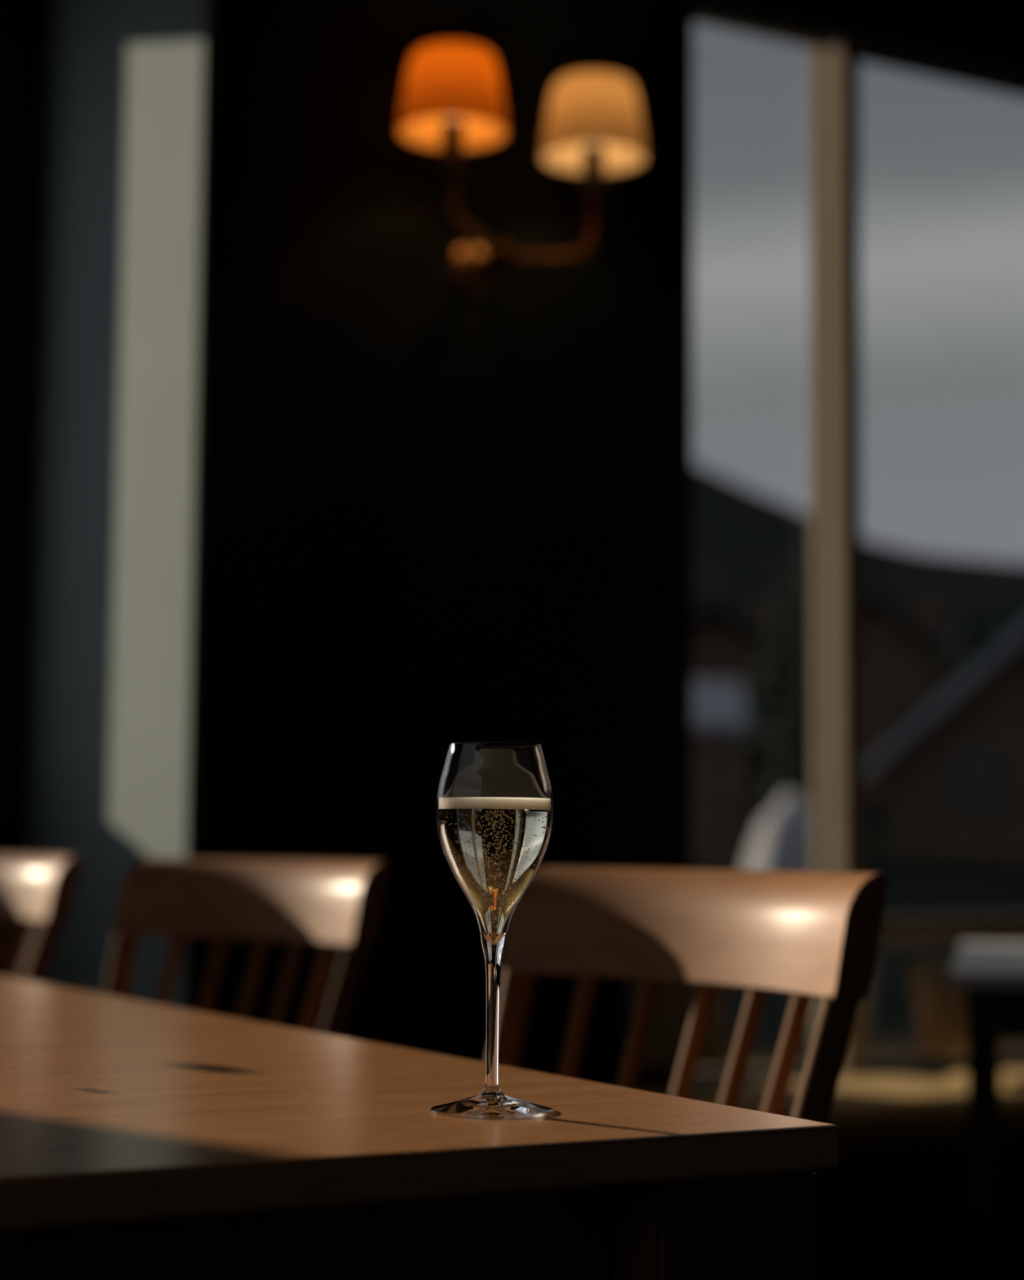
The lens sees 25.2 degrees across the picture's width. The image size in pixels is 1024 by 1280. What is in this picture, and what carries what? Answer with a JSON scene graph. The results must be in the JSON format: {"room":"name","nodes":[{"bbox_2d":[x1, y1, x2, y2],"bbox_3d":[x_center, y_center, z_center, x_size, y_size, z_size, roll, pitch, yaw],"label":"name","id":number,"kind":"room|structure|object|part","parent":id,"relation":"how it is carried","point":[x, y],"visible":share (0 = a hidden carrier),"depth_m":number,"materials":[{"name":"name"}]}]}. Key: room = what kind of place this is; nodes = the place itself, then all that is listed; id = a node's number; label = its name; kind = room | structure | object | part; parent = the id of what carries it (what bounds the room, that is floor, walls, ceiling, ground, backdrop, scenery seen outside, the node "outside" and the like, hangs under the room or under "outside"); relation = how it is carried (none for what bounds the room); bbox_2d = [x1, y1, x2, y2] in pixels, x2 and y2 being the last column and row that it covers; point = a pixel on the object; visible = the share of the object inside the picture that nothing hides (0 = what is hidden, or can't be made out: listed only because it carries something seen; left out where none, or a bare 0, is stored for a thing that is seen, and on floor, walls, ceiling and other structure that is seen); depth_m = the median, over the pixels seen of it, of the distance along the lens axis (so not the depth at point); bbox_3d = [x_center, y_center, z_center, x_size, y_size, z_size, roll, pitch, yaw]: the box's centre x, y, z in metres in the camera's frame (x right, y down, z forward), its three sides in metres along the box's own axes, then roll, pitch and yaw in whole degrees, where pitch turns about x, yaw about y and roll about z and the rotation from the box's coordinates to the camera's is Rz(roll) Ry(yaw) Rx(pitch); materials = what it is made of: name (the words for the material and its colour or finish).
{"room":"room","nodes":[
{"label":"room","id":0,"kind":"room"},
{"bbox_2d":[0,0,49,978],"bbox_3d":[-2.534,-0.259,4.561,3.500,3.100,0.160,3,-6,-29],"label":"wall","id":1,"kind":"structure","parent":0,"point":[12,835],"depth_m":5.26,"materials":[{"name":"black paint"}]},
{"bbox_2d":[0,0,45,822],"bbox_3d":[-2.222,-0.643,4.723,2.520,2.000,0.061,3,-6,-29],"label":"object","id":2,"kind":"structure","parent":1,"relation":"in","point":[22,22],"depth_m":5.30,"materials":[{"name":"clear glass"}]},
{"bbox_2d":[22,0,209,1008],"bbox_3d":[-0.790,-0.215,4.869,0.154,3.100,1.000,3,-6,-29],"label":"wall","id":3,"kind":"structure","parent":0,"point":[112,705],"depth_m":4.79,"materials":[{"name":"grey paint"}]},
{"bbox_2d":[188,0,1023,1088],"bbox_3d":[1.090,-0.148,5.408,3.942,3.100,0.111,3,-6,-29],"label":"wall","id":4,"kind":"structure","parent":0,"point":[435,513],"depth_m":4.66,"materials":[{"name":"black paint"}]},
{"bbox_2d":[399,41,645,293],"bbox_3d":[0.001,-0.939,4.625,0.537,0.422,0.306,3,-6,-29],"label":"wall sconce","id":5,"kind":"object","parent":4,"relation":"attached to","point":[452,103],"visible":1,"depth_m":4.59,"materials":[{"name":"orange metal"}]},
{"bbox_3d":[-0.116,-1.080,4.517,0.212,0.162,0.212,3,-6,-29],"label":"lamp shade","id":6,"kind":"part","parent":5,"relation":"part of","materials":[{"name":"orange fabric"}]},
{"bbox_3d":[-0.067,-0.848,4.566,0.038,0.141,0.199,-3,-6,32],"label":"arm","id":7,"kind":"part","parent":5,"relation":"part of","materials":[{"name":"gold metal"}]},
{"bbox_3d":[0.077,-0.837,4.646,0.202,0.147,0.039,1,-5,-1],"label":"arm","id":8,"kind":"part","parent":5,"relation":"part of","materials":[{"name":"gold metal"}]},
{"bbox_3d":[0.167,-1.063,4.675,0.212,0.162,0.212,3,-6,-29],"label":"lamp shade","id":9,"kind":"part","parent":5,"relation":"part of","materials":[{"name":"beige fabric"}]},
{"bbox_2d":[693,13,824,1073],"bbox_3d":[0.522,-0.230,5.148,0.411,2.365,0.040,3,-6,-29],"label":"window","id":10,"kind":"structure","parent":4,"relation":"in","point":[815,144],"depth_m":5.26,"materials":[{"name":"brown wood"}]},
{"bbox_2d":[821,30,864,1078],"bbox_3d":[0.741,-0.201,5.223,0.048,2.405,0.120,3,-6,-29],"label":"window post","id":11,"kind":"object","parent":4,"relation":"attached to","point":[840,79],"visible":0.64,"depth_m":5.20,"materials":[{"name":"brown wood"}]},
{"bbox_2d":[858,49,1023,1065],"bbox_3d":[1.264,-0.186,5.561,1.194,2.365,0.041,3,-6,-29],"label":"window","id":12,"kind":"structure","parent":4,"relation":"in","point":[864,55],"depth_m":5.48,"materials":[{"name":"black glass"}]},
{"bbox_2d":[878,914,1023,946],"bbox_3d":[1.083,0.674,5.322,1.653,0.067,0.050,3,-6,-29],"label":"crossbar","id":13,"kind":"object","parent":4,"relation":"attached to","point":[896,930],"depth_m":5.25,"materials":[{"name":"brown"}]},
{"bbox_3d":[0.771,1.189,2.381,7.700,0.120,6.960,3,-6,-29],"label":"floor","id":14,"kind":"structure","parent":0,"visible":0},
{"bbox_2d":[0,854,82,983],"bbox_3d":[-0.999,0.788,3.680,0.499,0.882,0.474,5,-7,-42],"label":"chair","id":15,"kind":"object","parent":14,"relation":"on","point":[42,889],"visible":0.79,"depth_m":3.73,"materials":[{"name":"brown wood"}]},
{"bbox_3d":[-0.853,0.414,3.843,0.117,0.105,0.474,5,-7,-42],"label":"crest rail","id":16,"kind":"part","parent":15,"relation":"part of","materials":[{"name":"brown wood"}]},
{"bbox_3d":[-0.778,0.608,3.610,0.137,0.332,0.019,3,-6,-23],"label":"post","id":17,"kind":"part","parent":15,"relation":"part of","materials":[{"name":"brown wood"}]},
{"bbox_2d":[103,858,388,1036],"bbox_3d":[-0.466,0.718,2.857,0.474,0.882,0.499,-4,-7,42],"label":"chair","id":18,"kind":"object","parent":14,"relation":"on","point":[331,904],"visible":0.52,"depth_m":3.03,"materials":[{"name":"brown wood"}]},
{"bbox_3d":[-0.551,0.563,3.091,0.019,0.332,0.137,-2,-6,23],"label":"post","id":19,"kind":"part","parent":18,"relation":"part of","materials":[{"name":"brown wood"}]},
{"bbox_3d":[-0.335,0.345,3.034,0.474,0.105,0.117,-4,-7,42],"label":"crest rail","id":20,"kind":"part","parent":18,"relation":"part of","materials":[{"name":"brown wood"}]},
{"bbox_3d":[-0.237,0.540,2.809,0.137,0.332,0.019,3,-6,-29],"label":"post","id":21,"kind":"part","parent":18,"relation":"part of","materials":[{"name":"brown wood"}]},
{"bbox_2d":[0,975,839,1279],"bbox_3d":[-0.722,0.697,1.912,0.920,0.748,2.050,3,-6,-29],"label":"dining table","id":22,"kind":"object","parent":14,"relation":"on","point":[140,1140],"visible":1,"depth_m":1.24,"materials":[{"name":"brown wood"}]},
{"bbox_2d":[429,742,554,1119],"bbox_3d":[-0.011,0.168,1.335,0.072,0.213,0.072,-4,-7,39],"label":"champagne flute","id":23,"kind":"object","parent":22,"relation":"on","point":[491,1103],"visible":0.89,"depth_m":1.32,"materials":[{"name":"clear glass"}]},
{"bbox_3d":[-0.011,0.217,1.331,0.016,0.093,0.016,1,-5,0],"label":"stem","id":24,"kind":"part","parent":23,"relation":"part of","materials":[{"name":"clear glass"}]},
{"bbox_2d":[439,797,551,933],"bbox_3d":[-0.011,0.135,1.338,0.066,0.084,0.066,1,-5,0],"label":"sparkling wine","id":25,"kind":"object","parent":23,"relation":"on","point":[494,846],"visible":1,"depth_m":1.32,"materials":[{"name":"gold liquid"}]},
{"bbox_2d":[436,742,553,932],"bbox_3d":[-0.010,0.116,1.340,0.068,0.110,0.068,1,-5,0],"label":"bowl","id":26,"kind":"object","parent":23,"relation":"on","point":[464,742],"depth_m":1.34,"materials":[{"name":"clear glass"}]},
{"bbox_3d":[0.096,0.657,1.267,0.108,0.724,0.108,3,-6,-29],"label":"leg","id":27,"kind":"part","parent":22,"relation":"part of","materials":[{"name":"brown wood"}]},
{"bbox_2d":[498,866,888,1173],"bbox_3d":[0.016,0.640,1.964,0.499,0.882,0.474,4,-6,-36],"label":"chair","id":28,"kind":"object","parent":14,"relation":"on","point":[805,935],"visible":0.77,"depth_m":2.10,"materials":[{"name":"brown wood"}]},
{"bbox_3d":[-0.022,0.487,2.211,0.019,0.332,0.137,-3,-6,35],"label":"post","id":29,"kind":"part","parent":28,"relation":"part of","materials":[{"name":"brown wood"}]},
{"bbox_3d":[0.174,0.265,2.111,0.117,0.105,0.474,4,-6,-36],"label":"crest rail","id":30,"kind":"part","parent":28,"relation":"part of","materials":[{"name":"brown wood"}]},
{"bbox_3d":[0.227,0.458,1.871,0.137,0.332,0.019,2,-5,-17],"label":"post","id":31,"kind":"part","parent":28,"relation":"part of","materials":[{"name":"brown wood"}]},
{"bbox_2d":[949,942,1023,1279],"bbox_3d":[1.178,0.914,3.948,0.800,0.720,1.220,-1,-5,12],"label":"cafe table","id":32,"kind":"object","parent":14,"relation":"on","point":[993,974],"visible":1,"depth_m":3.46,"materials":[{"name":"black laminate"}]},
{"bbox_3d":[0.717,0.877,3.464,0.048,0.696,0.048,-1,-5,12],"label":"leg","id":33,"kind":"part","parent":32,"relation":"part of","materials":[{"name":"black"}]},
{"bbox_3d":[1.249,1.200,4.979,2.300,0.340,0.530,3,-6,-29],"label":"bench","id":34,"kind":"object","parent":14,"relation":"on","visible":0},
{"bbox_2d":[636,1075,1023,1142],"bbox_3d":[0.643,0.954,4.654,0.860,0.078,0.460,3,-6,-29],"label":"seat cushion","id":35,"kind":"object","parent":34,"relation":"on","point":[866,1108],"visible":0.43,"depth_m":4.52,"materials":[{"name":"fabric"}]},
{"bbox_2d":[626,979,729,1071],"bbox_3d":[0.341,0.774,4.701,0.241,0.217,0.105,3,-6,-28],"label":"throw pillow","id":36,"kind":"object","parent":35,"relation":"on","point":[674,1001],"visible":0.49,"depth_m":4.65,"materials":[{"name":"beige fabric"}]},
{"bbox_2d":[945,1069,1023,1090],"bbox_3d":[1.411,1.000,5.081,0.860,0.078,0.460,3,-6,-29],"label":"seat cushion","id":37,"kind":"object","parent":34,"relation":"on","point":[1011,1078],"visible":0.23,"depth_m":4.98,"materials":[{"name":"fabric"}]},
{"bbox_2d":[910,958,1005,1059],"bbox_3d":[0.987,0.813,5.060,0.241,0.217,0.105,3,-6,-28],"label":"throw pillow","id":38,"kind":"object","parent":37,"relation":"on","point":[941,1009],"visible":0.57,"depth_m":5.00,"materials":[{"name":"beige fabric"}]},
{"label":"outside","id":39,"kind":"structure","parent":0,"visible":0},
{"bbox_2d":[692,795,1023,1085],"bbox_3d":[24.962,4.296,53.853,90.000,4.357,90.000,1,-5,0],"label":"ground","id":40,"kind":"structure","parent":39,"point":[917,885],"depth_m":19.71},
{"bbox_2d":[692,679,750,866],"bbox_3d":[2.967,1.964,34.005,1.000,2.860,1.320,1,-5,0],"label":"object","id":41,"kind":"object","parent":40,"relation":"on","point":[720,715],"visible":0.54,"depth_m":33.45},
{"bbox_2d":[692,600,806,809],"bbox_3d":[5.910,1.794,62.099,4.600,5.800,7.000,-1,-5,13],"label":"chalet","id":42,"kind":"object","parent":40,"relation":"on","point":[725,646],"visible":0.24,"depth_m":59.22,"materials":[{"name":"brown wood"}]},
{"bbox_2d":[742,791,812,871],"bbox_3d":[2.991,2.246,23.897,1.150,1.332,2.400,1,-5,0],"label":"snow bank","id":43,"kind":"object","parent":40,"relation":"on","point":[782,841],"visible":0.45,"depth_m":23.07,"materials":[{"name":"white snow"}]},
{"bbox_2d":[743,573,872,803],"bbox_3d":[6.155,1.307,50.099,3.560,5.575,3.797,2,-5,-13],"label":"conifer","id":44,"kind":"object","parent":40,"relation":"on","point":[777,757],"visible":0.8,"depth_m":49.47,"materials":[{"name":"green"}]},
{"bbox_2d":[806,591,955,796],"bbox_3d":[12.412,1.849,75.154,6.200,6.900,8.000,-1,-5,17],"label":"chalet","id":45,"kind":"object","parent":40,"relation":"on","point":[900,657],"visible":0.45,"depth_m":71.69,"materials":[{"name":"brown wood"}]},
{"bbox_2d":[878,606,995,799],"bbox_3d":[11.098,1.759,55.085,4.518,5.177,4.628,1,-5,-8],"label":"conifer","id":46,"kind":"object","parent":40,"relation":"on","point":[972,645],"visible":0.27,"depth_m":54.98,"materials":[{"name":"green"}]},
{"bbox_2d":[862,620,1023,857],"bbox_3d":[9.147,1.466,38.032,6.000,4.500,6.000,-1,-5,17],"label":"chalet","id":47,"kind":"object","parent":40,"relation":"on","point":[953,775],"visible":0.86,"depth_m":35.91,"materials":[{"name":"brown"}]},
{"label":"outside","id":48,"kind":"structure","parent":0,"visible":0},
{"bbox_2d":[692,462,1023,656],"bbox_3d":[60.646,2.065,158.018,198.701,27.549,135.000,1,-5,0],"label":"ridge","id":49,"kind":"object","parent":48,"point":[747,544],"visible":0.02,"depth_m":145.11,"materials":[{"name":"grey"}]}
]}

